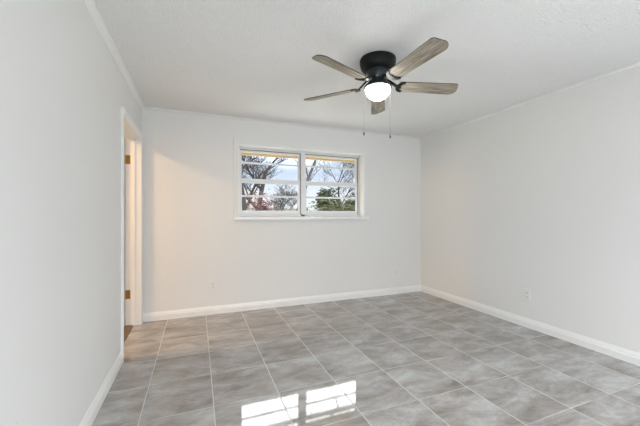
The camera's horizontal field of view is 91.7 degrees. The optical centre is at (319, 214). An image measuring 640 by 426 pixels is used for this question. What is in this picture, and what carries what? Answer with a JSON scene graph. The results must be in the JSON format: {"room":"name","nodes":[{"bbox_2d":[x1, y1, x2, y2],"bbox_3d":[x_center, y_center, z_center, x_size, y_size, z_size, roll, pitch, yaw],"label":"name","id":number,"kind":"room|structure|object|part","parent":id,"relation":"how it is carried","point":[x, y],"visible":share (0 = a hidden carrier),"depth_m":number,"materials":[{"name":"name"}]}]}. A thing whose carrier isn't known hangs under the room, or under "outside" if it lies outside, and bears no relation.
{"room":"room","nodes":[
{"label":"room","id":0,"kind":"room"},
{"bbox_2d":[0,0,141,425],"bbox_3d":[-1.154,-0.004,1.138,0.145,2.440,5.067,0,0,-22],"label":"wall","id":1,"kind":"structure","parent":0,"point":[63,92],"depth_m":1.38,"materials":[{"name":"paint"}]},
{"bbox_2d":[79,351,122,425],"bbox_3d":[-0.924,1.167,0.775,0.015,0.098,3.823,0,0,-22],"label":"baseboard","id":2,"kind":"structure","parent":1,"relation":"attached to","point":[90,415],"depth_m":2.00,"materials":[{"name":"white paint"}]},
{"bbox_2d":[82,0,144,111],"bbox_3d":[-1.110,-1.193,1.264,0.030,0.062,4.867,0,0,-22],"label":"trim","id":3,"kind":"structure","parent":1,"relation":"attached to","point":[89,5],"depth_m":2.19,"materials":[{"name":"white paint"}]},
{"bbox_2d":[142,109,420,312],"bbox_3d":[-0.218,-0.004,4.342,4.247,2.440,0.200,0,0,-22],"label":"wall","id":4,"kind":"structure","parent":0,"point":[192,238],"depth_m":3.97,"materials":[{"name":"paint"}]},
{"bbox_2d":[210,280,215,289],"bbox_3d":[-1.308,0.861,3.797,0.074,0.120,0.010,0,0,-22],"label":"wall outlet","id":5,"kind":"object","parent":4,"relation":"attached to","point":[212,282],"visible":1,"depth_m":3.79,"materials":[{"name":"plastic"}]},
{"bbox_2d":[143,285,420,321],"bbox_3d":[-0.204,1.167,4.232,3.902,0.098,0.015,0,0,-22],"label":"baseboard","id":6,"kind":"structure","parent":4,"relation":"attached to","point":[201,311],"depth_m":4.05,"materials":[{"name":"white paint"}]},
{"bbox_2d":[144,107,419,138],"bbox_3d":[-0.203,-1.214,4.230,3.902,0.020,0.020,0,0,-22],"label":"trim","id":7,"kind":"structure","parent":4,"relation":"attached to","point":[150,108],"depth_m":4.05,"materials":[{"name":"paint"}]},
{"bbox_2d":[233,137,368,219],"bbox_3d":[-0.217,-0.452,4.314,1.931,1.035,0.230,0,0,-22],"label":"window","id":8,"kind":"structure","parent":4,"relation":"in","point":[240,145],"depth_m":4.30,"materials":[{"name":"paint"}]},
{"bbox_3d":[-0.674,-0.636,4.225,0.821,0.424,0.022,0,0,-22],"label":"sash","id":9,"kind":"part","parent":8,"relation":"part of","materials":[{"name":"clear glass"}]},
{"bbox_3d":[-0.665,-0.239,4.203,0.821,0.469,0.022,0,0,-22],"label":"sash","id":10,"kind":"part","parent":8,"relation":"part of","materials":[{"name":"white metal"}]},
{"bbox_3d":[0.162,-0.636,4.556,0.839,0.424,0.022,0,0,-22],"label":"sash","id":11,"kind":"part","parent":8,"relation":"part of","materials":[{"name":"clear glass"}]},
{"bbox_3d":[0.171,-0.239,4.534,0.839,0.469,0.022,0,0,-22],"label":"sash","id":12,"kind":"part","parent":8,"relation":"part of","materials":[{"name":"white metal"}]},
{"bbox_2d":[242,150,354,162],"bbox_3d":[-0.996,-1.331,3.761,11.721,0.905,1.693,0,0,-22],"label":"roof eave","id":13,"kind":"object","parent":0,"point":[243,153],"depth_m":4.84,"materials":[{"name":"beige paint"}]},
{"bbox_2d":[91,291,639,425],"bbox_3d":[-1.512,1.291,1.265,8.921,0.150,5.567,0,0,-22],"label":"floor","id":14,"kind":"structure","parent":0,"point":[419,358],"depth_m":2.41,"materials":[{"name":"grey tile"}]},
{"bbox_2d":[93,0,639,137],"bbox_3d":[-1.457,-1.284,1.126,8.921,0.120,5.267,0,0,-22],"label":"ceiling","id":15,"kind":"structure","parent":0,"point":[252,59],"depth_m":2.34,"materials":[{"name":"white paint"}]},
{"bbox_2d":[304,37,457,137],"bbox_3d":[0.485,-0.913,2.410,1.272,0.622,1.245,0,0,-22],"label":"ceiling fan","id":16,"kind":"object","parent":15,"relation":"hanging from","point":[376,65],"visible":1,"depth_m":2.35,"materials":[{"name":"wood"}]},
{"bbox_3d":[0.090,-1.020,2.646,0.503,0.006,0.136,0,14,29],"label":"blade","id":17,"kind":"part","parent":16,"relation":"part of","materials":[{"name":"brown wood"}]},
{"bbox_3d":[0.151,-1.020,2.160,0.503,0.006,0.136,0,14,-43],"label":"blade","id":18,"kind":"part","parent":16,"relation":"part of","materials":[{"name":"wood"}]},
{"bbox_3d":[0.455,-0.952,2.445,0.194,0.096,0.194,0,0,-22],"label":"light globe","id":19,"kind":"part","parent":16,"relation":"part of","materials":[{"name":"white glass"}]},
{"bbox_3d":[0.533,-1.016,2.854,0.136,0.006,0.503,-14,-3,10],"label":"blade","id":20,"kind":"part","parent":16,"relation":"part of","materials":[{"name":"wood"}]},
{"bbox_3d":[0.632,-1.030,2.068,0.136,0.006,0.503,15,-8,-24],"label":"blade","id":21,"kind":"part","parent":16,"relation":"part of","materials":[{"name":"wood"}]},
{"bbox_3d":[0.868,-1.020,2.497,0.503,0.006,0.136,0,-14,-7],"label":"blade","id":22,"kind":"part","parent":16,"relation":"part of","materials":[{"name":"wood"}]},
{"bbox_2d":[421,66,639,352],"bbox_3d":[2.634,-0.004,2.640,0.200,2.440,5.067,0,0,-22],"label":"wall","id":23,"kind":"structure","parent":0,"point":[541,196],"depth_m":3.18,"materials":[{"name":"paint"}]},
{"bbox_2d":[524,288,530,300],"bbox_3d":[2.237,0.861,3.354,0.010,0.120,0.074,0,0,-22],"label":"wall outlet","id":24,"kind":"object","parent":23,"relation":"attached to","point":[527,292],"visible":1,"depth_m":3.35,"materials":[{"name":"plastic"}]},
{"bbox_2d":[420,285,639,365],"bbox_3d":[2.497,1.167,2.693,0.015,0.098,4.867,0,0,-22],"label":"baseboard","id":25,"kind":"structure","parent":23,"relation":"attached to","point":[614,351],"depth_m":3.15,"materials":[{"name":"white paint"}]},
{"bbox_2d":[420,62,639,138],"bbox_3d":[2.494,-1.214,2.692,0.020,0.020,4.867,0,0,-22],"label":"trim","id":26,"kind":"structure","parent":23,"relation":"attached to","point":[636,64],"depth_m":3.14,"materials":[{"name":"paint"}]},
{"bbox_3d":[-3.966,-0.004,1.557,4.774,2.440,2.817,0,0,-22],"label":"wall","id":27,"kind":"structure","parent":0,"visible":0},
{"bbox_2d":[121,106,142,361],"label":"door","id":28,"kind":"structure","parent":27,"relation":"in","point":[132,145],"depth_m":3.39,"materials":[{"name":"white paint"}]},
{"label":"outside","id":29,"kind":"structure","parent":0,"visible":0},
{"bbox_3d":[-11.804,1.666,56.914,140.000,0.200,105.483,0,0,-22],"label":"ground","id":30,"kind":"structure","parent":29,"visible":0},
{"bbox_2d":[244,190,256,209],"bbox_3d":[-9.568,-0.384,28.478,6.800,3.900,7.000,0,0,-22],"label":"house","id":31,"kind":"structure","parent":30,"relation":"on","point":[248,191],"depth_m":27.64,"materials":[{"name":"white"}]},
{"bbox_2d":[246,189,276,210],"bbox_3d":[-1.889,0.331,10.157,1.042,2.483,0.942,0,0,-22],"label":"shrub","id":32,"kind":"object","parent":30,"relation":"on","point":[265,208],"visible":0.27,"depth_m":10.11,"materials":[{"name":"red plant"}]},
{"bbox_2d":[242,155,291,210],"bbox_3d":[-3.063,-2.080,14.656,7.272,7.323,5.658,0,0,-22],"label":"bare tree","id":33,"kind":"object","parent":30,"relation":"on","point":[265,170],"visible":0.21,"depth_m":14.41,"materials":[{"name":"grey plant"}]},
{"bbox_2d":[247,208,306,210],"bbox_3d":[-3.394,0.541,21.303,5.390,2.050,0.110,0,0,-22],"label":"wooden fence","id":34,"kind":"object","parent":30,"relation":"on","point":[250,209],"visible":0.08,"depth_m":21.62,"materials":[{"name":"grey wood"}]},
{"bbox_2d":[269,184,306,210],"bbox_3d":[-2.047,-0.365,19.179,2.406,3.867,2.840,0,0,-14],"label":"bare tree","id":35,"kind":"object","parent":30,"relation":"on","point":[280,205],"visible":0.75,"depth_m":18.77,"materials":[{"name":"grey plant"}]},
{"bbox_2d":[293,159,324,210],"bbox_3d":[-0.252,-2.115,9.024,3.713,7.410,3.944,0,0,-22],"label":"bare tree","id":36,"kind":"object","parent":30,"relation":"on","point":[309,176],"visible":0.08,"depth_m":8.92,"materials":[{"name":"grey plant"}]},
{"bbox_2d":[315,187,345,210],"bbox_3d":[0.608,-0.009,16.716,1.778,3.164,1.714,0,0,-22],"label":"evergreen shrub","id":37,"kind":"object","parent":30,"relation":"on","point":[323,193],"visible":0.3,"depth_m":16.54,"materials":[{"name":"green plant"}]},
{"bbox_2d":[306,199,356,216],"bbox_3d":[0.436,0.451,11.806,3.005,2.265,1.008,0,0,-22],"label":"clipped hedge","id":38,"kind":"object","parent":30,"relation":"on","point":[345,206],"visible":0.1,"depth_m":11.71,"materials":[{"name":"green plant"}]},
{"bbox_2d":[313,162,354,207],"bbox_3d":[1.872,-2.230,19.403,5.642,7.601,3.529,0,0,27],"label":"bare tree","id":39,"kind":"object","parent":30,"relation":"on","point":[343,164],"visible":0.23,"depth_m":19.55,"materials":[{"name":"grey plant"}]},
{"bbox_2d":[344,192,354,210],"bbox_3d":[2.035,0.127,17.993,1.830,2.904,1.769,0,0,-22],"label":"evergreen shrub","id":40,"kind":"object","parent":30,"relation":"on","point":[350,202],"visible":0.11,"depth_m":17.95,"materials":[{"name":"green plant"}]}
]}

